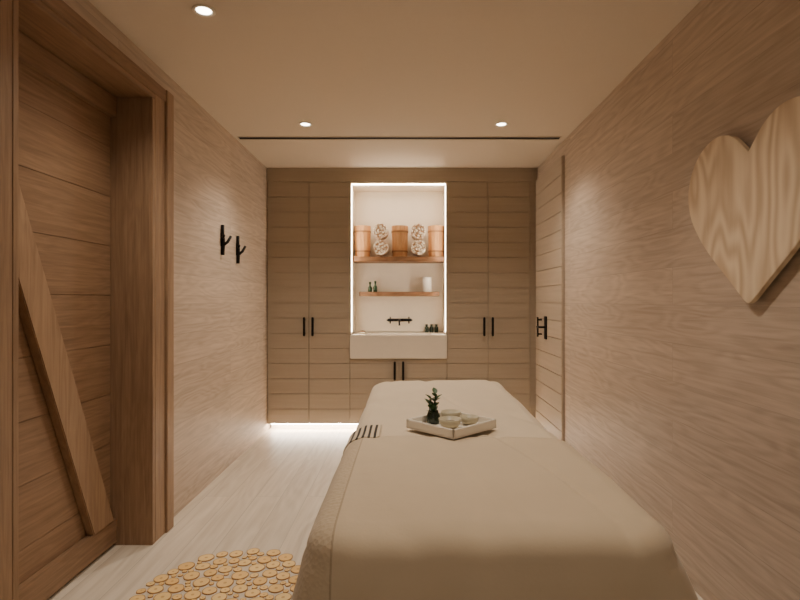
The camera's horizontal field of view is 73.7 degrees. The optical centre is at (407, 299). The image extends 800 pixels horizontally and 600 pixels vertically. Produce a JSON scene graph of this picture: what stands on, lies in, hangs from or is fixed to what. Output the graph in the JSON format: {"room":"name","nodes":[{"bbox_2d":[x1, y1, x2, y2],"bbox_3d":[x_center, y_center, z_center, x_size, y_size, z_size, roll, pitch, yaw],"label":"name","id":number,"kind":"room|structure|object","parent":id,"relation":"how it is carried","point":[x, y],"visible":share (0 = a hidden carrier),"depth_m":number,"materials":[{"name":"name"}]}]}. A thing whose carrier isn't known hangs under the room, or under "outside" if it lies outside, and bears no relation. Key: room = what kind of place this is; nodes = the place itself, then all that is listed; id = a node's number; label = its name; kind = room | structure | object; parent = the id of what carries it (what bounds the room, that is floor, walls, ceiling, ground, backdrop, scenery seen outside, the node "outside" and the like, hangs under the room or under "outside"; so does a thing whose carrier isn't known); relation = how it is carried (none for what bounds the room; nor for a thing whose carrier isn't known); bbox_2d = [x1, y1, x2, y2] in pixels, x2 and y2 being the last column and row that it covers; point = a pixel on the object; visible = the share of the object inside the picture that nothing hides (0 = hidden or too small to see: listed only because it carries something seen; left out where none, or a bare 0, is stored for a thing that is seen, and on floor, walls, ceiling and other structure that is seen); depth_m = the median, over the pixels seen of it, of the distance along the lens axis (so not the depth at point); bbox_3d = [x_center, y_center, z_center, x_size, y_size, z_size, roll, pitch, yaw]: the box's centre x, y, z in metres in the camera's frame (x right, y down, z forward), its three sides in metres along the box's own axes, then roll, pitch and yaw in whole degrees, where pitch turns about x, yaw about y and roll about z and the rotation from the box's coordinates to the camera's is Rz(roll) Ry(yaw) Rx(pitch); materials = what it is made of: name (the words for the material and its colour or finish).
{"room":"spa massage room","nodes":[
{"label":"spa massage room","id":0,"kind":"room"},
{"bbox_2d":[63,0,267,505],"bbox_3d":[-1.605,0.000,2.175,0.390,2.640,7.550,0,0,0],"label":"wall","id":1,"kind":"structure","parent":0,"point":[220,303],"depth_m":3.81,"materials":[{"name":"beige wood"}]},
{"bbox_2d":[19,31,116,599],"bbox_3d":[-1.599,0.113,2.377,0.082,2.395,0.981,0,0,0],"label":"door","id":2,"kind":"structure","parent":1,"relation":"in","point":[66,520],"depth_m":2.45,"materials":[{"name":"brown wood"}]},
{"bbox_2d":[0,0,173,599],"bbox_3d":[-1.536,0.065,2.370,0.347,2.510,1.470,0,0,0],"label":"door frame","id":3,"kind":"structure","parent":1,"relation":"attached to","point":[142,130],"depth_m":2.87,"materials":[{"name":"brown wood"}]},
{"bbox_2d":[174,424,270,516],"bbox_3d":[-1.586,1.282,2.175,0.328,0.075,7.550,0,0,0],"label":"baseboard","id":4,"kind":"structure","parent":1,"relation":"attached to","point":[186,500],"depth_m":3.95,"materials":[{"name":"beige wood"}]},
{"bbox_2d":[220,225,231,254],"bbox_3d":[-1.378,-0.453,4.032,0.054,0.226,0.088,0,0,28],"label":"wall hook","id":5,"kind":"object","parent":1,"relation":"attached to","point":[223,243],"visible":1,"depth_m":4.01,"materials":[{"name":"metal"}]},
{"bbox_2d":[236,236,245,263],"bbox_3d":[-1.378,-0.412,4.392,0.054,0.226,0.088,0,0,28],"label":"wall hook","id":6,"kind":"object","parent":1,"relation":"attached to","point":[238,252],"visible":1,"depth_m":4.37,"materials":[{"name":"metal"}]},
{"bbox_2d":[47,428,702,599],"bbox_3d":[-0.200,1.370,2.225,3.400,0.100,7.650,0,0,0],"label":"floor","id":7,"kind":"structure","parent":0,"point":[272,496],"depth_m":3.18,"materials":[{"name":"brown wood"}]},
{"bbox_2d":[129,548,299,599],"bbox_3d":[-0.866,1.317,2.394,0.792,0.004,0.869,0,0,0],"label":"mat","id":8,"kind":"object","parent":7,"relation":"on","point":[239,575],"visible":0.98,"depth_m":2.52,"materials":[{"name":"beige wood"}]},
{"bbox_2d":[267,182,351,427],"bbox_3d":[-0.994,0.070,5.612,0.826,2.500,0.655,0,0,0],"label":"built-in wardrobe","id":9,"kind":"object","parent":7,"relation":"on","point":[308,223],"visible":1,"depth_m":5.33,"materials":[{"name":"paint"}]},
{"bbox_2d":[350,359,446,427],"bbox_3d":[-0.095,0.955,5.612,0.968,0.730,0.655,0,0,0],"label":"vanity cabinet","id":10,"kind":"object","parent":7,"relation":"on","point":[365,374],"visible":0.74,"depth_m":5.33,"materials":[{"name":"paint"}]},
{"bbox_2d":[350,332,446,358],"bbox_3d":[-0.095,0.467,5.617,0.966,0.237,0.625,0,0,0],"label":"basin","id":11,"kind":"object","parent":10,"relation":"in","point":[370,345],"visible":0.94,"depth_m":5.30,"materials":[{"name":"stone"}]},
{"bbox_2d":[425,324,428,332],"bbox_3d":[0.200,0.304,5.715,0.042,0.089,0.042,0,0,0],"label":"bottle","id":12,"kind":"object","parent":11,"relation":"on","point":[426,325],"visible":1,"depth_m":5.70,"materials":[{"name":"green glass"}]},
{"bbox_2d":[434,324,437,332],"bbox_3d":[0.304,0.304,5.715,0.042,0.089,0.042,0,0,0],"label":"bottle","id":13,"kind":"object","parent":11,"relation":"on","point":[436,325],"visible":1,"depth_m":5.70,"materials":[{"name":"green glass"}]},
{"bbox_2d":[446,182,536,417],"bbox_3d":[0.840,0.070,5.612,0.897,2.500,0.655,0,0,0],"label":"built-in wardrobe","id":14,"kind":"object","parent":7,"relation":"on","point":[491,334],"visible":0.86,"depth_m":5.33,"materials":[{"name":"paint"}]},
{"bbox_2d":[291,380,697,599],"bbox_3d":[0.221,0.907,2.332,1.171,0.827,2.553,0,0,0],"label":"table","id":15,"kind":"object","parent":7,"relation":"on","point":[511,510],"visible":0.92,"depth_m":1.23,"materials":[{"name":"beige fabric"}]},
{"bbox_2d":[406,412,495,438],"bbox_3d":[0.168,0.479,2.070,0.252,0.034,0.244,0,0,-44],"label":"serving tray","id":16,"kind":"object","parent":15,"relation":"on","point":[419,423],"visible":0.71,"depth_m":2.00,"materials":[{"name":"beige wood"}]},
{"bbox_2d":[424,387,441,424],"bbox_3d":[0.094,0.419,2.111,0.075,0.137,0.062,0,0,32],"label":"potted plant","id":17,"kind":"object","parent":16,"relation":"on","point":[432,416],"visible":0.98,"depth_m":2.10,"materials":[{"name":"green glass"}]},
{"bbox_2d":[438,416,460,428],"bbox_3d":[0.160,0.469,2.035,0.088,0.036,0.088,0,0,0],"label":"bowl","id":18,"kind":"object","parent":16,"relation":"on","point":[452,422],"visible":0.97,"depth_m":2.01,"materials":[{"name":"ceramic"}]},
{"bbox_2d":[441,409,460,416],"bbox_3d":[0.174,0.469,2.165,0.084,0.036,0.084,0,0,0],"label":"bowl","id":19,"kind":"object","parent":16,"relation":"on","point":[446,412],"visible":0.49,"depth_m":2.16,"materials":[{"name":"ceramic"}]},
{"bbox_2d":[460,414,478,424],"bbox_3d":[0.240,0.471,2.090,0.076,0.032,0.076,0,0,0],"label":"bowl","id":20,"kind":"object","parent":16,"relation":"on","point":[466,419],"visible":0.99,"depth_m":2.07,"materials":[{"name":"ceramic"}]},
{"bbox_2d":[88,0,700,167],"bbox_3d":[-0.200,-1.370,2.225,3.400,0.100,7.650,0,0,0],"label":"ceiling","id":21,"kind":"structure","parent":0,"point":[257,67],"depth_m":3.00,"materials":[{"name":"paint"}]},
{"bbox_2d":[192,4,215,16],"bbox_3d":[-0.930,-1.317,2.430,0.104,0.007,0.104,0,0,0],"label":"recessed light","id":22,"kind":"object","parent":21,"relation":"in","point":[202,10],"depth_m":2.43,"materials":[{"name":"white"}]},
{"bbox_2d":[298,122,311,126],"bbox_3d":[-0.770,-1.317,4.000,0.104,0.007,0.104,0,0,0],"label":"recessed light","id":23,"kind":"object","parent":21,"relation":"in","point":[304,124],"depth_m":4.00,"materials":[{"name":"white"}]},
{"bbox_2d":[237,136,561,139],"bbox_3d":[-0.070,-1.317,4.340,2.620,0.005,0.076,0,0,0],"label":"diffuser","id":24,"kind":"object","parent":21,"relation":"in","point":[240,137],"depth_m":4.32,"materials":[{"name":"black metal"}]},
{"bbox_2d":[494,122,507,126],"bbox_3d":[0.700,-1.317,4.000,0.104,0.007,0.104,0,0,0],"label":"recessed light","id":25,"kind":"object","parent":21,"relation":"in","point":[499,124],"depth_m":4.00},
{"bbox_2d":[355,192,442,331],"bbox_3d":[-0.095,-0.419,5.765,0.968,1.518,0.030,0,0,0],"label":"wall niche","id":26,"kind":"object","parent":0,"point":[372,313],"visible":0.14,"depth_m":5.75,"materials":[{"name":"paint"}]},
{"bbox_2d":[350,182,354,333],"bbox_3d":[-0.573,-0.419,5.540,0.012,1.518,0.420,0,0,0],"label":"trim","id":27,"kind":"structure","parent":26,"relation":"attached to","point":[353,190],"depth_m":5.45,"materials":[{"name":"paint"}]},
{"bbox_2d":[351,182,445,191],"bbox_3d":[-0.095,-1.172,5.540,0.944,0.012,0.420,0,0,0],"label":"trim","id":28,"kind":"structure","parent":26,"relation":"attached to","point":[358,188],"depth_m":5.53,"materials":[{"name":"paint"}]},
{"bbox_2d":[351,184,445,331],"bbox_3d":[-0.095,-0.423,5.367,0.943,1.486,0.045,0,0,0],"label":"strip light","id":29,"kind":"object","parent":28,"relation":"attached to","point":[352,184],"visible":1,"depth_m":5.34,"materials":[{"name":"white"}]},
{"bbox_2d":[359,292,438,295],"bbox_3d":[-0.090,-0.062,5.623,0.830,0.045,0.252,0,0,0],"label":"shelf","id":30,"kind":"object","parent":26,"relation":"attached to","point":[360,293],"visible":1,"depth_m":5.51,"materials":[{"name":"brown wood"}]},
{"bbox_2d":[368,282,371,291],"bbox_3d":[-0.400,-0.138,5.620,0.044,0.105,0.044,0,0,0],"label":"bottle","id":31,"kind":"object","parent":30,"relation":"on","point":[369,287],"visible":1,"depth_m":5.61,"materials":[{"name":"green glass"}]},
{"bbox_2d":[373,281,376,291],"bbox_3d":[-0.345,-0.143,5.620,0.044,0.115,0.044,0,0,0],"label":"bottle","id":32,"kind":"object","parent":30,"relation":"on","point":[374,286],"visible":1,"depth_m":5.61,"materials":[{"name":"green glass"}]},
{"bbox_2d":[423,277,430,291],"bbox_3d":[0.200,-0.168,5.620,0.092,0.165,0.092,0,0,0],"label":"pillar candle","id":33,"kind":"object","parent":30,"relation":"on","point":[426,280],"visible":1,"depth_m":5.58,"materials":[{"name":"white wax"}]},
{"bbox_2d":[353,256,444,262],"bbox_3d":[-0.095,-0.420,5.594,0.942,0.050,0.310,0,0,0],"label":"shelf","id":34,"kind":"object","parent":26,"relation":"attached to","point":[357,259],"visible":1,"depth_m":5.45,"materials":[{"name":"brown wood"}]},
{"bbox_2d":[354,225,370,256],"bbox_3d":[-0.475,-0.608,5.575,0.178,0.325,0.178,0,0,0],"label":"pail","id":35,"kind":"object","parent":34,"relation":"on","point":[362,233],"visible":0.82,"depth_m":5.50,"materials":[{"name":"brown wood"}]},
{"bbox_2d":[374,240,388,256],"bbox_3d":[-0.277,-0.536,5.545,0.147,0.150,0.240,0,0,0],"label":"rolled towel","id":36,"kind":"object","parent":34,"relation":"on","point":[381,248],"visible":1,"depth_m":5.43,"materials":[{"name":"beige fabric"}]},
{"bbox_2d":[373,223,388,239],"bbox_3d":[-0.281,-0.708,5.545,0.150,0.147,0.240,0,0,0],"label":"rolled towel","id":37,"kind":"object","parent":36,"relation":"on","point":[380,230],"visible":1,"depth_m":5.43,"materials":[{"name":"beige fabric"}]},
{"bbox_2d":[391,225,407,256],"bbox_3d":[-0.085,-0.608,5.575,0.178,0.325,0.178,0,0,0],"label":"pail","id":38,"kind":"object","parent":34,"relation":"on","point":[399,232],"visible":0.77,"depth_m":5.51,"materials":[{"name":"brown wood"}]},
{"bbox_2d":[411,240,425,255],"bbox_3d":[0.107,-0.538,5.545,0.149,0.146,0.240,0,0,0],"label":"rolled towel","id":39,"kind":"object","parent":34,"relation":"on","point":[418,247],"visible":1,"depth_m":5.43,"materials":[{"name":"beige fabric"}]},
{"bbox_2d":[411,224,424,239],"bbox_3d":[0.104,-0.704,5.545,0.146,0.149,0.240,0,0,0],"label":"rolled towel","id":40,"kind":"object","parent":39,"relation":"on","point":[418,230],"visible":0.99,"depth_m":5.43,"materials":[{"name":"beige fabric"}]},
{"bbox_2d":[428,225,443,255],"bbox_3d":[0.295,-0.608,5.575,0.178,0.325,0.178,0,0,0],"label":"pail","id":41,"kind":"object","parent":34,"relation":"on","point":[435,232],"visible":0.8,"depth_m":5.50,"materials":[{"name":"brown wood"}]},
{"bbox_2d":[387,317,411,325],"bbox_3d":[-0.090,0.223,5.642,0.276,0.087,0.217,0,0,0],"label":"faucet","id":42,"kind":"object","parent":26,"relation":"attached to","point":[390,319],"visible":1,"depth_m":5.69,"materials":[{"name":"metal"}]},
{"bbox_2d":[443,182,446,333],"bbox_3d":[0.383,-0.419,5.540,0.012,1.518,0.420,0,0,0],"label":"trim","id":43,"kind":"structure","parent":26,"relation":"attached to","point":[446,182],"depth_m":5.51,"materials":[{"name":"paint"}]},
{"bbox_2d":[537,0,799,599],"bbox_3d":[1.365,-0.037,2.175,0.150,2.565,7.550,0,0,0],"label":"wall","id":44,"kind":"structure","parent":0,"point":[684,391],"depth_m":2.46,"materials":[{"name":"beige wood"}]},
{"bbox_2d":[267,168,536,181],"bbox_3d":[-0.060,-1.250,5.632,2.700,0.138,0.616,0,0,0],"label":"crown molding","id":45,"kind":"structure","parent":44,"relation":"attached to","point":[273,174],"depth_m":5.33,"materials":[{"name":"brown wood"}]},
{"bbox_2d":[536,155,564,440],"bbox_3d":[1.244,0.025,4.844,0.089,2.430,0.912,0,0,0],"label":"closet door","id":46,"kind":"structure","parent":44,"relation":"in","point":[550,186],"depth_m":4.75,"materials":[{"name":"wood"}]},
{"bbox_2d":[684,567,717,599],"bbox_3d":[1.366,1.282,2.175,0.128,0.075,7.550,0,0,0],"label":"baseboard","id":47,"kind":"structure","parent":44,"relation":"attached to","point":[702,591],"depth_m":2.37,"materials":[{"name":"brown wood"}]},
{"bbox_2d":[688,96,799,302],"bbox_3d":[1.270,-0.323,1.960,0.040,0.670,0.839,0,0,0],"label":"wall plaque","id":48,"kind":"object","parent":44,"relation":"attached to","point":[744,201],"visible":1,"depth_m":1.94,"materials":[{"name":"brown wood"}]}
]}

